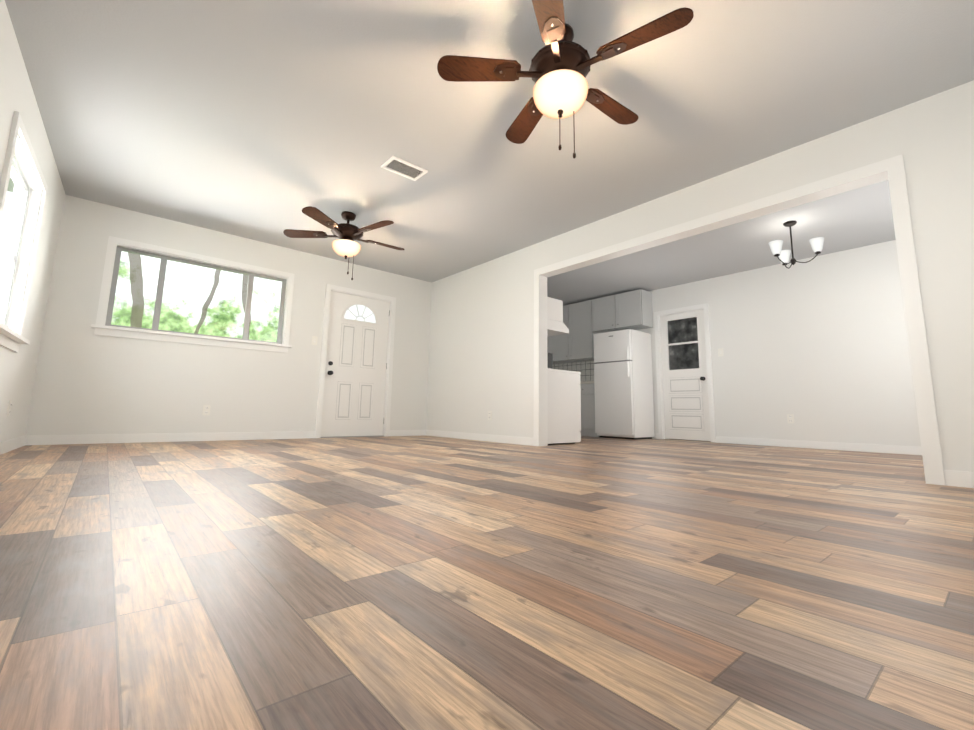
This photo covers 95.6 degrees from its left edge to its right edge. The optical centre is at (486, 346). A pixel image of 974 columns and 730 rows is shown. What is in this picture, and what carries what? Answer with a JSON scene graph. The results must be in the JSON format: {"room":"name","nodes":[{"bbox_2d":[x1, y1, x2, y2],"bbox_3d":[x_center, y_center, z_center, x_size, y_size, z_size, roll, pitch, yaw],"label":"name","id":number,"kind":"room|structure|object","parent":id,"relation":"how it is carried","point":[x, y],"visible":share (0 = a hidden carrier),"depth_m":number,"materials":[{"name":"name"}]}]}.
{"room":"empty living room","nodes":[
{"label":"empty living room","id":0,"kind":"room"},
{"bbox_2d":[0,0,65,441],"bbox_3d":[-2.200,-0.652,1.593,0.150,2.440,6.950,8,-11,-38],"label":"wall","id":1,"kind":"structure","parent":0,"point":[17,373],"depth_m":3.40,"materials":[{"name":"white paint"}]},
{"bbox_2d":[7,401,11,415],"bbox_3d":[-3.666,0.478,3.392,0.010,0.116,0.072,8,-11,-40],"label":"outlet","id":2,"kind":"object","parent":1,"relation":"attached to","point":[9,408],"visible":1,"depth_m":3.38,"materials":[{"name":"white plastic"}]},
{"bbox_2d":[0,435,26,454],"bbox_3d":[-2.200,0.526,1.524,0.013,0.090,6.487,8,-11,-38],"label":"baseboard","id":3,"kind":"structure","parent":1,"relation":"attached to","point":[11,444],"depth_m":3.57,"materials":[{"name":"white paint"}]},
{"bbox_2d":[0,111,47,352],"bbox_3d":[-3.215,-0.681,2.993,0.153,1.348,1.240,8,-11,-38],"label":"window","id":4,"kind":"structure","parent":1,"relation":"in","point":[9,253],"depth_m":3.32,"materials":[{"name":"white wood"}]},
{"bbox_2d":[25,195,431,434],"bbox_3d":[-1.501,0.105,6.610,7.580,2.440,0.150,8,-11,-40],"label":"wall","id":5,"kind":"structure","parent":0,"point":[87,381],"depth_m":4.92,"materials":[{"name":"white paint"}]},
{"bbox_2d":[25,431,314,444],"bbox_3d":[-3.232,1.005,4.885,2.635,0.090,0.013,8,-11,-40],"label":"baseboard","id":6,"kind":"structure","parent":5,"relation":"attached to","point":[152,437],"depth_m":4.67,"materials":[{"name":"white paint"}]},
{"bbox_2d":[91,236,294,352],"bbox_3d":[-3.243,-0.524,5.116,1.910,1.038,0.165,8,-11,-40],"label":"window","id":7,"kind":"structure","parent":5,"relation":"in","point":[160,292],"depth_m":4.97,"materials":[{"name":"white wood"}]},
{"bbox_2d":[202,405,210,414],"bbox_3d":[-3.165,0.723,4.982,0.072,0.116,0.008,8,-11,-40],"label":"outlet","id":8,"kind":"object","parent":5,"relation":"attached to","point":[206,410],"visible":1,"depth_m":4.98,"materials":[{"name":"white plastic"}]},
{"bbox_2d":[311,336,317,344],"bbox_3d":[-2.281,-0.073,5.849,0.072,0.116,0.014,8,-11,-40],"label":"light switch","id":9,"kind":"object","parent":5,"relation":"attached to","point":[314,340],"visible":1,"depth_m":5.85,"materials":[{"name":"white plastic"}]},
{"bbox_2d":[321,291,389,436],"bbox_3d":[-1.817,0.264,6.234,0.922,1.976,0.121,8,-11,-40],"label":"front door","id":10,"kind":"structure","parent":5,"relation":"in","point":[355,377],"depth_m":6.22,"materials":[{"name":"white paint"}]},
{"bbox_2d":[315,284,395,437],"bbox_3d":[-1.855,0.237,6.274,1.064,2.067,0.168,8,-11,-40],"label":"door frame","id":11,"kind":"structure","parent":5,"relation":"attached to","point":[390,347],"depth_m":6.30,"materials":[{"name":"white paint"}]},
{"bbox_2d":[389,430,424,435],"bbox_3d":[-1.191,1.299,6.613,0.605,0.090,0.013,8,-11,-40],"label":"baseboard","id":12,"kind":"structure","parent":5,"relation":"attached to","point":[392,432],"depth_m":6.60,"materials":[{"name":"white paint"}]},
{"bbox_2d":[0,436,973,729],"bbox_3d":[0.353,1.027,3.873,8.380,0.120,6.800,8,-11,-40],"label":"floor","id":13,"kind":"structure","parent":0,"point":[418,582],"depth_m":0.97,"materials":[{"name":"brown wood"}]},
{"bbox_2d":[547,353,580,444],"bbox_3d":[0.731,0.698,5.772,0.701,1.102,0.768,8,-11,-40],"label":"stove","id":14,"kind":"object","parent":13,"relation":"on","point":[564,406],"visible":0.31,"depth_m":5.44,"materials":[{"name":"white metal"}]},
{"bbox_2d":[580,381,598,436],"bbox_3d":[1.536,1.137,8.017,0.632,0.920,1.478,8,-11,-40],"label":"base cabinet","id":15,"kind":"object","parent":13,"relation":"on","point":[587,409],"depth_m":7.40,"materials":[{"name":"grey paint"}]},
{"bbox_2d":[593,329,654,439],"bbox_3d":[2.219,0.636,7.214,0.662,1.700,0.680,8,-11,-40],"label":"fridge","id":16,"kind":"object","parent":13,"relation":"on","point":[623,390],"visible":1,"depth_m":6.98,"materials":[{"name":"white metal"}]},
{"bbox_2d":[5,0,973,305],"bbox_3d":[0.400,-1.505,4.248,8.380,0.120,6.800,8,-11,-40],"label":"ceiling","id":17,"kind":"structure","parent":0,"point":[263,120],"depth_m":3.09,"materials":[{"name":"grey paint"}]},
{"bbox_2d":[283,206,404,279],"bbox_3d":[-1.444,-1.047,4.693,1.234,0.722,1.271,8,-11,-40],"label":"fan","id":18,"kind":"object","parent":17,"relation":"hanging from","point":[345,244],"visible":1,"depth_m":4.59,"materials":[{"name":"brown wood"}]},
{"bbox_2d":[381,156,427,180],"bbox_3d":[-0.710,-1.524,3.803,0.340,0.012,0.210,8,-11,-40],"label":"ceiling vent","id":19,"kind":"object","parent":17,"relation":"in","point":[401,167],"visible":1,"depth_m":3.80,"materials":[{"name":"white metal"}]},
{"bbox_2d":[437,0,693,158],"bbox_3d":[0.436,-1.353,2.399,1.234,0.722,1.271,8,-11,-40],"label":"fan","id":20,"kind":"object","parent":17,"relation":"hanging from","point":[560,65],"visible":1,"depth_m":2.31,"materials":[{"name":"brown wood"}]},
{"bbox_2d":[768,220,824,268],"bbox_3d":[3.263,-1.091,4.657,0.503,0.475,0.470,8,-11,-40],"label":"chandelier","id":21,"kind":"object","parent":17,"relation":"hanging from","point":[783,256],"visible":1,"depth_m":4.62,"materials":[{"name":"white glass"}]},
{"bbox_2d":[426,80,973,484],"bbox_3d":[1.143,-0.129,4.709,0.120,2.440,6.200,8,-11,-40],"label":"wall","id":22,"kind":"structure","parent":0,"point":[481,353],"depth_m":3.47,"materials":[{"name":"white paint"}]},
{"bbox_2d":[425,430,532,445],"bbox_3d":[-0.203,1.221,5.966,0.013,0.090,2.288,8,-11,-40],"label":"baseboard","id":23,"kind":"structure","parent":22,"relation":"attached to","point":[448,434],"depth_m":5.79,"materials":[{"name":"white paint"}]},
{"bbox_2d":[547,297,568,336],"bbox_3d":[0.630,-0.352,5.823,0.480,0.410,0.760,8,-11,-40],"label":"range hood","id":24,"kind":"object","parent":22,"relation":"attached to","point":[556,325],"visible":0.27,"depth_m":5.53,"materials":[{"name":"white metal"}]},
{"bbox_2d":[533,154,944,484],"bbox_3d":[1.840,-0.070,3.876,0.152,2.105,3.770,8,-11,-40],"label":"trim","id":25,"kind":"structure","parent":22,"relation":"attached to","point":[891,170],"depth_m":3.17,"materials":[{"name":"white paint"}]},
{"bbox_2d":[944,470,973,487],"bbox_3d":[2.887,0.748,2.395,0.013,0.090,0.563,8,-11,-40],"label":"baseboard","id":26,"kind":"structure","parent":22,"relation":"attached to","point":[959,478],"depth_m":2.56,"materials":[{"name":"white paint"}]},
{"bbox_2d":[637,240,920,446],"bbox_3d":[3.434,0.186,6.551,0.150,2.440,6.350,8,-11,-40],"label":"wall","id":27,"kind":"structure","parent":0,"point":[817,347],"depth_m":5.62,"materials":[{"name":"white paint"}]},
{"bbox_2d":[547,300,597,363],"bbox_3d":[1.656,-0.245,8.330,0.351,1.050,1.034,8,-11,-40],"label":"upper cabinet","id":28,"kind":"object","parent":27,"relation":"attached to","point":[584,321],"depth_m":8.12,"materials":[{"name":"grey wood"}]},
{"bbox_2d":[553,361,594,380],"bbox_3d":[1.783,0.504,8.322,0.010,0.429,1.468,8,-11,-40],"label":"backsplash","id":29,"kind":"structure","parent":27,"relation":"attached to","point":[585,369],"depth_m":8.31,"materials":[{"name":"tile"}]},
{"bbox_2d":[591,289,652,332],"bbox_3d":[2.311,-0.572,7.611,0.351,0.590,0.963,8,-11,-40],"label":"upper cabinet","id":30,"kind":"object","parent":27,"relation":"attached to","point":[632,309],"depth_m":7.41,"materials":[{"name":"grey wood"}]},
{"bbox_2d":[654,303,715,442],"bbox_3d":[3.095,0.422,6.897,0.168,2.062,0.864,8,-11,-40],"label":"door frame","id":31,"kind":"structure","parent":27,"relation":"attached to","point":[660,400],"depth_m":6.99,"materials":[{"name":"white paint"}]},
{"bbox_2d":[660,310,710,440],"bbox_3d":[3.054,0.448,6.858,0.119,1.971,0.710,8,-11,-40],"label":"door","id":32,"kind":"structure","parent":27,"relation":"in","point":[685,389],"depth_m":6.86,"materials":[{"name":"white paint"}]},
{"bbox_2d":[718,348,722,356],"bbox_3d":[3.415,0.091,6.460,0.014,0.116,0.072,8,-11,-40],"label":"light switch","id":33,"kind":"object","parent":27,"relation":"attached to","point":[720,351],"visible":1,"depth_m":6.46,"materials":[{"name":"white plastic"}]},
{"bbox_2d":[787,414,793,422],"bbox_3d":[3.927,0.941,5.715,0.008,0.116,0.072,8,-11,-40],"label":"outlet","id":34,"kind":"object","parent":27,"relation":"attached to","point":[790,418],"visible":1,"depth_m":5.71,"materials":[{"name":"white plastic"}]},
{"bbox_2d":[716,436,921,454],"bbox_3d":[4.312,1.192,5.214,0.013,0.090,3.095,8,-11,-40],"label":"baseboard","id":35,"kind":"structure","parent":27,"relation":"attached to","point":[895,449],"depth_m":5.40,"materials":[{"name":"white paint"}]},
{"label":"outside","id":36,"kind":"structure","parent":0,"visible":0},
{"bbox_2d":[0,191,281,341],"bbox_3d":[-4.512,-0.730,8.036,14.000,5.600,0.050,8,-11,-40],"label":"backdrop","id":37,"kind":"structure","parent":36,"point":[232,303],"depth_m":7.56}
]}

